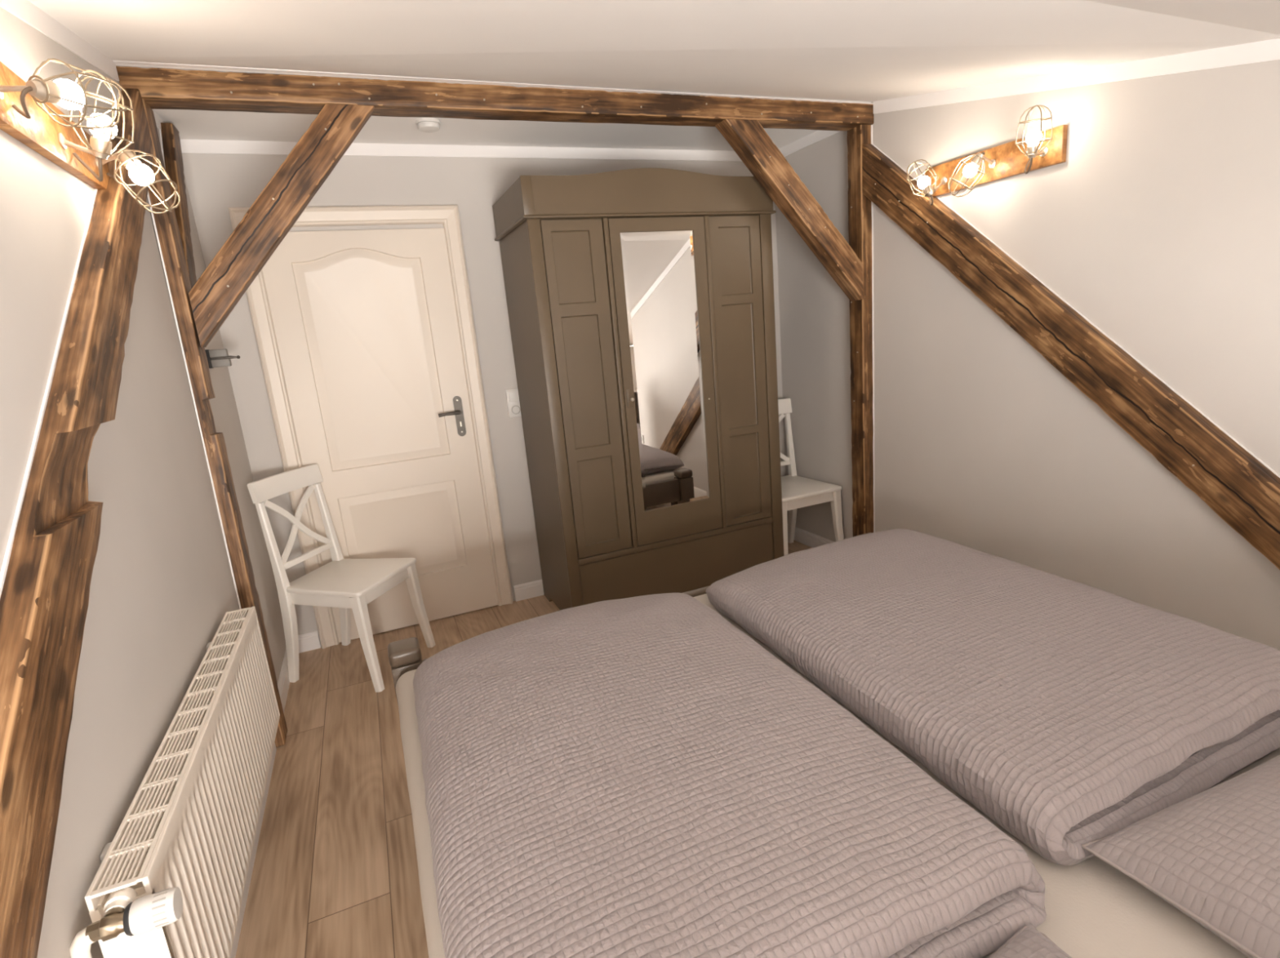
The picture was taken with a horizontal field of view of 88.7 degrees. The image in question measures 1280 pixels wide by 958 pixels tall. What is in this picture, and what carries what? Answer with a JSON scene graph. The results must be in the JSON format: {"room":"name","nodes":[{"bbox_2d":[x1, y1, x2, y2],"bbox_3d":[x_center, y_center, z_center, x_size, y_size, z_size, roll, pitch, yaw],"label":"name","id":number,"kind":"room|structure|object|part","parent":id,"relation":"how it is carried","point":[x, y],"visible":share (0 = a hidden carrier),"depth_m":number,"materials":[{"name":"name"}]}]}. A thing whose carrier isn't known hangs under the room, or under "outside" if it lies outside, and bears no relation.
{"room":"bedroom","nodes":[
{"label":"bedroom","id":0,"kind":"room"},
{"bbox_2d":[0,6,285,957],"bbox_3d":[-0.991,0.121,0.949,0.100,2.340,4.650,-10,14,-21],"label":"wall","id":1,"kind":"structure","parent":0,"point":[162,588],"depth_m":1.41,"materials":[{"name":"grey paint"}]},
{"bbox_2d":[0,0,119,80],"bbox_3d":[-0.839,-0.407,0.473,0.006,1.126,3.655,-10,14,-21],"label":"trim","id":2,"kind":"structure","parent":1,"relation":"attached to","point":[25,11],"depth_m":1.57,"materials":[{"name":"white paint"}]},
{"bbox_2d":[0,86,154,957],"bbox_3d":[-0.910,0.143,0.966,0.052,2.279,2.938,-10,14,-21],"label":"brace","id":3,"kind":"object","parent":1,"relation":"attached to","point":[46,573],"visible":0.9,"depth_m":1.03,"materials":[{"name":"stained oak"},{"name":"white paint"}]},
{"bbox_2d":[0,57,180,213],"bbox_3d":[-1.181,-0.739,1.440,0.197,0.244,0.645,-10,14,-21],"label":"wall lamp","id":4,"kind":"object","parent":1,"relation":"attached to","point":[28,114],"visible":0.99,"depth_m":1.36,"materials":[{"name":"brown wood"}]},
{"bbox_3d":[-1.115,-0.695,1.161,0.072,0.032,0.029,-4,13,6],"label":"bracket arm","id":5,"kind":"part","parent":4,"relation":"part of","materials":[{"name":"silver metal"}]},
{"bbox_3d":[-1.220,-0.725,1.420,0.076,0.051,0.030,-5,13,2],"label":"bracket arm","id":6,"kind":"part","parent":4,"relation":"part of","materials":[{"name":"silver metal"}]},
{"bbox_2d":[25,57,127,128],"bbox_3d":[-1.060,-0.721,1.239,0.129,0.114,0.146,-10,14,-21],"label":"cage","id":7,"kind":"object","parent":4,"relation":"attached to","point":[66,93],"depth_m":1.21,"materials":[{"name":"metal"}]},
{"bbox_2d":[68,75,134,159],"bbox_3d":[-1.161,-0.779,1.417,0.124,0.159,0.115,-10,14,-21],"label":"cage","id":8,"kind":"object","parent":4,"relation":"attached to","point":[100,145],"depth_m":1.41,"materials":[{"name":"metal"}]},
{"bbox_3d":[-1.303,-0.781,1.607,0.112,0.032,0.024,1,14,25],"label":"bracket arm","id":9,"kind":"part","parent":4,"relation":"part of","materials":[{"name":"silver metal"}]},
{"bbox_2d":[113,148,180,213],"bbox_3d":[-1.208,-0.728,1.603,0.124,0.153,0.117,-10,14,-21],"label":"cage","id":10,"kind":"object","parent":4,"relation":"attached to","point":[140,173],"depth_m":1.59,"materials":[{"name":"metal"}]},
{"bbox_2d":[151,108,164,129],"bbox_3d":[-1.791,-1.326,2.438,0.006,0.052,0.630,-10,14,-21],"label":"trim","id":11,"kind":"structure","parent":1,"relation":"attached to","point":[157,118],"depth_m":2.42,"materials":[{"name":"white paint"}]},
{"bbox_2d":[69,605,279,957],"bbox_3d":[-0.983,0.839,1.587,0.144,0.658,1.263,-10,14,-21],"label":"radiator","id":12,"kind":"object","parent":1,"relation":"attached to","point":[170,882],"visible":1,"depth_m":1.30,"materials":[{"name":"white metal"}]},
{"bbox_3d":[-1.045,0.726,1.573,0.012,0.365,1.176,-10,14,-21],"label":"panel","id":13,"kind":"part","parent":12,"relation":"part of","materials":[{"name":"white metal"}]},
{"bbox_3d":[-0.984,0.715,1.597,0.012,0.365,1.176,-10,14,-21],"label":"panel","id":14,"kind":"part","parent":12,"relation":"part of","materials":[{"name":"white metal"}]},
{"bbox_2d":[159,122,196,288],"bbox_3d":[-1.702,-0.920,2.453,0.043,0.824,0.476,-10,14,-21],"label":"brace","id":15,"kind":"object","parent":1,"relation":"attached to","point":[170,139],"visible":0.59,"depth_m":2.41,"materials":[{"name":"brown wood"}]},
{"bbox_2d":[204,348,239,368],"bbox_3d":[-1.637,-0.477,2.579,0.111,0.072,0.044,-10,14,-21],"label":"wall hook","id":16,"kind":"object","parent":1,"relation":"attached to","point":[215,357],"visible":0.99,"depth_m":2.56,"materials":[{"name":"grey metal"}]},
{"bbox_3d":[-1.683,-0.469,2.561,0.010,0.072,0.044,-10,14,-21],"label":"mounting plate","id":17,"kind":"part","parent":16,"relation":"part of","materials":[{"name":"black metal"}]},
{"bbox_2d":[230,742,276,957],"bbox_3d":[-0.869,1.192,1.285,0.016,0.088,2.550,-10,14,-21],"label":"baseboard","id":18,"kind":"structure","parent":1,"relation":"attached to","point":[242,907],"depth_m":1.88,"materials":[{"name":"white paint"}]},
{"bbox_2d":[277,647,289,713],"bbox_3d":[-1.588,0.874,2.938,0.016,0.088,0.650,-10,14,-21],"label":"baseboard","id":19,"kind":"structure","parent":1,"relation":"attached to","point":[283,682],"depth_m":2.84,"materials":[{"name":"white paint"}]},
{"bbox_2d":[182,153,785,646],"bbox_3d":[-0.493,-0.523,3.561,2.940,2.336,0.100,-10,14,-21],"label":"wall","id":20,"kind":"structure","parent":0,"point":[216,183],"depth_m":3.17,"materials":[{"name":"grey paint"}]},
{"bbox_2d":[297,630,320,653],"bbox_3d":[-1.652,0.809,3.248,0.113,0.088,0.016,-10,14,-21],"label":"baseboard","id":21,"kind":"structure","parent":20,"relation":"attached to","point":[308,641],"depth_m":3.25,"materials":[{"name":"white paint"}]},
{"bbox_2d":[227,204,513,648],"bbox_3d":[-1.226,-0.236,3.200,0.967,2.064,0.074,-10,14,-21],"label":"door","id":22,"kind":"structure","parent":20,"relation":"in","point":[366,339],"depth_m":3.19,"materials":[{"name":"beige paint"}]},
{"bbox_3d":[-0.954,-0.327,3.287,0.115,0.021,0.050,-10,14,-21],"label":"handle","id":23,"kind":"part","parent":22,"relation":"part of","materials":[{"name":"metal"}]},
{"bbox_3d":[-0.918,-0.319,3.336,0.042,0.206,0.007,-10,14,-21],"label":"handle plate","id":24,"kind":"part","parent":22,"relation":"part of","materials":[{"name":"metal"}]},
{"bbox_2d":[180,139,742,160],"bbox_3d":[-0.570,-1.623,3.257,2.930,0.052,0.006,-10,14,-21],"label":"trim","id":25,"kind":"structure","parent":20,"relation":"attached to","point":[188,146],"depth_m":3.15,"materials":[{"name":"white paint"}]},
{"bbox_2d":[505,387,521,417],"bbox_3d":[-0.658,-0.400,3.448,0.080,0.148,0.016,-10,14,-21],"label":"wall socket","id":26,"kind":"object","parent":20,"relation":"attached to","point":[512,394],"visible":0.93,"depth_m":3.44,"materials":[{"name":"white plastic"}]},
{"bbox_2d":[508,390,519,401],"bbox_3d":[-0.659,-0.434,3.435,0.056,0.056,0.005,-10,14,-21],"label":"rocker switch","id":27,"kind":"object","parent":26,"relation":"attached to","point":[513,396],"depth_m":3.43,"materials":[{"name":"white plastic"}]},
{"bbox_2d":[513,578,543,601],"bbox_3d":[0.131,0.486,3.962,1.803,0.088,0.016,-10,14,-21],"label":"baseboard","id":28,"kind":"structure","parent":20,"relation":"attached to","point":[532,588],"depth_m":3.65,"materials":[{"name":"white paint"}]},
{"bbox_2d":[511,404,520,413],"bbox_3d":[-0.654,-0.365,3.454,0.047,0.047,0.010,-10,14,-21],"label":"power outlet","id":29,"kind":"object","parent":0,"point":[516,409],"depth_m":3.45,"materials":[{"name":"white plastic"}]},
{"bbox_2d":[235,540,811,957],"bbox_3d":[0.503,1.029,1.773,3.140,0.050,4.650,-10,14,-21],"label":"floor","id":30,"kind":"structure","parent":0,"point":[335,873],"depth_m":2.05,"materials":[{"name":"brown wood"}]},
{"bbox_2d":[142,98,287,746],"bbox_3d":[-1.494,-0.102,2.310,0.055,2.254,0.226,-10,14,-21],"label":"timber post","id":31,"kind":"object","parent":30,"relation":"on","point":[166,225],"visible":0.75,"depth_m":2.24,"materials":[{"name":"stained oak"},{"name":"white paint"}]},
{"bbox_2d":[188,103,373,347],"bbox_3d":[-1.220,-0.880,2.285,0.678,0.770,0.088,-10,14,-21],"label":"brace","id":32,"kind":"object","parent":31,"relation":"attached to","point":[288,193],"visible":1,"depth_m":2.23,"materials":[{"name":"brown wood"}]},
{"bbox_2d":[247,463,435,692],"bbox_3d":[-1.332,0.419,2.961,0.507,0.925,0.432,-1,13,16],"label":"dining chair","id":33,"kind":"object","parent":30,"relation":"on","point":[344,584],"visible":1,"depth_m":2.90,"materials":[{"name":"white paint"}]},
{"bbox_3d":[-1.569,0.507,2.865,0.096,0.837,0.039,-1,13,16],"label":"leg","id":34,"kind":"part","parent":33,"relation":"part of","materials":[{"name":"white paint"}]},
{"bbox_3d":[-1.583,0.016,2.927,0.056,0.086,0.384,-1,13,16],"label":"rail","id":35,"kind":"part","parent":33,"relation":"part of","materials":[{"name":"white paint"}]},
{"bbox_3d":[-1.519,0.350,2.994,0.018,0.026,0.304,-1,13,16],"label":"rail","id":36,"kind":"part","parent":33,"relation":"part of","materials":[{"name":"white paint"}]},
{"bbox_3d":[-1.481,0.425,3.187,0.096,0.837,0.039,-1,13,16],"label":"leg","id":37,"kind":"part","parent":33,"relation":"part of","materials":[{"name":"white paint"}]},
{"bbox_3d":[-1.315,0.436,2.960,0.435,0.022,0.422,-1,13,16],"label":"seat","id":38,"kind":"part","parent":33,"relation":"part of","materials":[{"name":"white paint"}]},
{"bbox_3d":[-1.153,0.696,2.783,0.080,0.433,0.059,-1,13,16],"label":"leg","id":39,"kind":"part","parent":33,"relation":"part of","materials":[{"name":"white paint"}]},
{"bbox_3d":[-1.057,0.607,3.132,0.080,0.433,0.059,-1,13,16],"label":"leg","id":40,"kind":"part","parent":33,"relation":"part of","materials":[{"name":"white paint"}]},
{"bbox_2d":[387,532,871,704],"bbox_3d":[0.547,0.647,1.367,1.908,0.866,2.297,-10,14,-21],"label":"frame","id":41,"kind":"object","parent":30,"relation":"on","point":[404,655],"visible":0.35,"depth_m":1.97,"materials":[{"name":"brown paint"}]},
{"bbox_3d":[-0.699,0.790,2.068,0.088,0.488,0.100,-10,14,-21],"label":"bed post","id":42,"kind":"part","parent":41,"relation":"part of","materials":[{"name":"brown paint"}]},
{"bbox_3d":[0.120,0.575,2.382,1.709,0.306,0.044,-10,14,-21],"label":"footboard","id":43,"kind":"part","parent":41,"relation":"part of","materials":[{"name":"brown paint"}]},
{"bbox_2d":[395,593,1279,957],"bbox_3d":[0.551,0.700,1.382,1.900,0.227,2.080,-10,14,-21],"label":"mattress","id":44,"kind":"object","parent":41,"relation":"on","point":[1093,908],"visible":0.08,"depth_m":1.02,"materials":[{"name":"beige fabric"}]},
{"bbox_2d":[413,592,1046,957],"bbox_3d":[-0.025,0.551,1.439,0.902,0.136,1.396,-10,14,-21],"label":"duvet","id":45,"kind":"object","parent":44,"relation":"on","point":[637,776],"visible":1,"depth_m":1.10,"materials":[{"name":"grey fabric"}]},
{"bbox_2d":[705,528,1279,865],"bbox_3d":[0.841,0.388,1.808,0.970,0.137,1.390,-10,14,-21],"label":"duvet","id":46,"kind":"object","parent":44,"relation":"on","point":[1070,713],"visible":1,"depth_m":1.41,"materials":[{"name":"grey fabric"}]},
{"bbox_2d":[988,923,1071,957],"bbox_3d":[0.362,0.737,0.449,0.782,0.152,0.745,-11,14,-23],"label":"pillow","id":47,"kind":"object","parent":44,"relation":"on","point":[1028,941],"visible":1,"depth_m":0.88,"materials":[{"name":"grey fabric"}]},
{"bbox_2d":[1080,754,1279,957],"bbox_3d":[1.220,0.566,0.850,0.802,0.157,0.745,-10,14,-20],"label":"pillow","id":48,"kind":"object","parent":44,"relation":"on","point":[1213,854],"visible":1,"depth_m":0.97,"materials":[{"name":"grey fabric"}]},
{"bbox_2d":[492,167,784,609],"bbox_3d":[0.042,-0.407,3.391,1.240,2.093,0.630,-10,14,-21],"label":"wardrobe","id":49,"kind":"object","parent":30,"relation":"on","point":[641,304],"visible":0.85,"depth_m":3.10,"materials":[{"name":"brown paint"}]},
{"bbox_3d":[-0.597,-1.217,2.982,0.018,0.157,0.587,-10,14,-21],"label":"crown","id":50,"kind":"part","parent":49,"relation":"part of","materials":[{"name":"brown paint"}]},
{"bbox_3d":[-0.498,-0.221,3.219,0.020,1.902,0.582,-10,14,-21],"label":"panel","id":51,"kind":"part","parent":49,"relation":"part of","materials":[{"name":"brown paint"}]},
{"bbox_3d":[-0.231,-0.379,2.975,0.273,1.504,0.018,-10,14,-21],"label":"door","id":52,"kind":"part","parent":49,"relation":"part of","materials":[{"name":"brown paint"}]},
{"bbox_3d":[-0.047,-0.373,3.037,0.028,0.087,0.004,-10,14,-21],"label":"keyhole plate","id":53,"kind":"part","parent":49,"relation":"part of","materials":[{"name":"brown paint"}]},
{"bbox_3d":[-0.034,-1.238,3.204,1.240,0.018,0.620,-10,14,-21],"label":"crown moulding","id":54,"kind":"part","parent":49,"relation":"part of","materials":[{"name":"brown paint"}]},
{"bbox_3d":[-0.040,-1.231,3.223,1.156,0.014,0.560,-10,14,-21],"label":"panel","id":55,"kind":"part","parent":49,"relation":"part of","materials":[{"name":"brown paint"}]},
{"bbox_3d":[0.138,-0.445,3.118,0.472,1.504,0.022,-10,14,-21],"label":"door","id":56,"kind":"part","parent":49,"relation":"part of","materials":[{"name":"brown paint"}]},
{"bbox_2d":[620,230,709,510],"bbox_3d":[0.132,-0.495,3.099,0.360,1.278,0.002,-10,14,-21],"label":"mirror","id":57,"kind":"object","parent":49,"relation":"attached to","point":[660,282],"depth_m":3.09,"materials":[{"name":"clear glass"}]},
{"bbox_3d":[0.205,0.303,3.294,1.086,0.029,0.021,-10,14,-21],"label":"cross rail","id":58,"kind":"part","parent":49,"relation":"part of","materials":[{"name":"brown paint"}]},
{"bbox_3d":[0.217,0.451,3.330,1.082,0.270,0.012,-10,14,-21],"label":"plinth panel","id":59,"kind":"part","parent":49,"relation":"part of","materials":[{"name":"brown paint"}]},
{"bbox_3d":[0.506,-0.512,3.270,0.274,1.504,0.018,-10,14,-21],"label":"door","id":60,"kind":"part","parent":49,"relation":"part of","materials":[{"name":"brown paint"}]},
{"bbox_2d":[777,397,844,555],"bbox_3d":[0.857,0.028,3.815,0.432,0.925,0.507,-10,14,-21],"label":"dining chair","id":61,"kind":"object","parent":30,"relation":"on","point":[797,491],"visible":0.42,"depth_m":3.73,"materials":[{"name":"white paint"}]},
{"bbox_3d":[0.734,-0.418,3.922,0.384,0.086,0.056,-10,14,-21],"label":"rail","id":62,"kind":"part","parent":61,"relation":"part of","materials":[{"name":"white paint"}]},
{"bbox_3d":[0.777,-0.078,3.968,0.304,0.026,0.018,-10,14,-21],"label":"rail","id":63,"kind":"part","parent":61,"relation":"part of","materials":[{"name":"white paint"}]},
{"bbox_3d":[0.791,0.334,3.608,0.059,0.433,0.080,-10,14,-21],"label":"leg","id":64,"kind":"part","parent":61,"relation":"part of","materials":[{"name":"white paint"}]},
{"bbox_3d":[0.938,0.007,4.073,0.039,0.837,0.096,-10,14,-21],"label":"leg","id":65,"kind":"part","parent":61,"relation":"part of","materials":[{"name":"white paint"}]},
{"bbox_3d":[0.865,0.049,3.804,0.422,0.022,0.435,-10,14,-21],"label":"seat","id":66,"kind":"part","parent":61,"relation":"part of","materials":[{"name":"white paint"}]},
{"bbox_3d":[1.133,0.273,3.745,0.059,0.433,0.080,-10,14,-21],"label":"leg","id":67,"kind":"part","parent":61,"relation":"part of","materials":[{"name":"white paint"}]},
{"bbox_2d":[847,124,875,536],"bbox_3d":[1.139,-0.580,3.373,0.070,2.248,0.106,-10,14,-21],"label":"timber post","id":68,"kind":"object","parent":30,"relation":"on","point":[860,235],"visible":0.85,"depth_m":3.33,"materials":[{"name":"brown wood"}]},
{"bbox_2d":[115,66,874,130],"bbox_3d":[-0.278,-1.477,2.594,2.936,0.088,0.120,-10,14,-21],"label":"tie beam","id":69,"kind":"structure","parent":68,"relation":"on","point":[161,88],"depth_m":2.41,"materials":[{"name":"brown wood"}]},
{"bbox_2d":[715,119,863,300],"bbox_3d":[0.715,-1.217,3.054,0.731,0.792,0.103,-10,14,-21],"label":"brace","id":70,"kind":"object","parent":68,"relation":"attached to","point":[748,139],"visible":1,"depth_m":3.01,"materials":[{"name":"brown wood"}]},
{"bbox_2d":[27,0,1279,151],"bbox_3d":[0.345,-0.761,1.360,3.140,1.180,4.650,-10,14,-21],"label":"ceiling","id":71,"kind":"structure","parent":0,"point":[847,51],"depth_m":1.78,"materials":[{"name":"white paint"}]},
{"bbox_2d":[415,117,440,133],"bbox_3d":[-0.892,-1.489,2.765,0.104,0.037,0.104,-10,14,-21],"label":"smoke detector","id":72,"kind":"object","parent":71,"relation":"attached to","point":[428,125],"visible":0.98,"depth_m":2.73,"materials":[{"name":"white plastic"}]},
{"bbox_2d":[112,60,873,104],"bbox_3d":[-0.258,-1.509,2.529,2.936,0.002,0.026,-10,14,-21],"label":"trim","id":73,"kind":"structure","parent":71,"relation":"attached to","point":[117,62],"depth_m":2.33,"materials":[{"name":"white paint"}]},
{"bbox_2d":[775,59,1279,649],"bbox_3d":[1.792,-0.387,2.061,0.100,2.350,4.650,-10,14,-21],"label":"wall","id":74,"kind":"structure","parent":0,"point":[1159,224],"depth_m":2.39,"materials":[{"name":"grey paint"}]},
{"bbox_2d":[778,129,840,156],"bbox_3d":[0.904,-1.808,3.495,0.006,0.052,0.670,-10,14,-21],"label":"trim","id":75,"kind":"structure","parent":74,"relation":"attached to","point":[812,138],"depth_m":3.52,"materials":[{"name":"white paint"}]},
{"bbox_2d":[794,526,834,547],"bbox_3d":[1.095,0.393,3.996,0.016,0.088,0.680,-10,14,-21],"label":"baseboard","id":76,"kind":"structure","parent":74,"relation":"attached to","point":[803,536],"depth_m":4.08,"materials":[{"name":"white paint"}]},
{"bbox_2d":[906,105,1067,204],"bbox_3d":[1.297,-1.220,2.531,0.187,0.234,0.634,-10,14,-21],"label":"wall lamp","id":77,"kind":"object","parent":74,"relation":"attached to","point":[1039,149],"visible":1,"depth_m":2.50,"materials":[{"name":"brown wood"}]},
{"bbox_2d":[906,159,938,197],"bbox_3d":[1.175,-1.247,2.724,0.114,0.155,0.127,-10,14,-21],"label":"cage","id":78,"kind":"object","parent":77,"relation":"attached to","point":[923,183],"depth_m":2.71,"materials":[{"name":"metal"}]},
{"bbox_3d":[1.244,-1.220,2.726,0.106,0.077,0.031,-16,17,-39],"label":"bracket arm","id":79,"kind":"part","parent":77,"relation":"part of","materials":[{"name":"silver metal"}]},
{"bbox_2d":[947,152,985,196],"bbox_3d":[1.269,-1.176,2.539,0.119,0.148,0.126,-10,14,-21],"label":"cage","id":80,"kind":"object","parent":77,"relation":"attached to","point":[970,170],"depth_m":2.51,"materials":[{"name":"metal"}]},
{"bbox_3d":[1.331,-1.222,2.524,0.084,0.047,0.034,-10,14,-21],"label":"bracket arm","id":81,"kind":"part","parent":77,"relation":"part of","materials":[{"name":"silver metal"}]},
{"bbox_2d":[1014,105,1053,158],"bbox_3d":[1.371,-1.206,2.279,0.115,0.163,0.116,-10,14,-21],"label":"cage","id":82,"kind":"object","parent":77,"relation":"attached to","point":[1033,137],"depth_m":2.27,"materials":[{"name":"metal"}]},
{"bbox_3d":[1.413,-1.164,2.336,0.090,0.041,0.032,-12,15,-27],"label":"bracket arm","id":83,"kind":"part","parent":77,"relation":"part of","materials":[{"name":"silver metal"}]},
{"bbox_2d":[862,143,1279,569],"bbox_3d":[1.693,-0.297,2.123,0.064,2.170,2.692,-10,14,-21],"label":"brace","id":84,"kind":"object","parent":74,"relation":"attached to","point":[1240,487],"visible":0.99,"depth_m":2.28,"materials":[{"name":"brown wood"}]},
{"bbox_2d":[873,38,1279,113],"bbox_3d":[1.853,-0.876,1.543,0.006,1.167,3.635,-10,14,-21],"label":"trim","id":85,"kind":"structure","parent":74,"relation":"attached to","point":[1267,50],"depth_m":2.15,"materials":[{"name":"white paint"}]}
]}

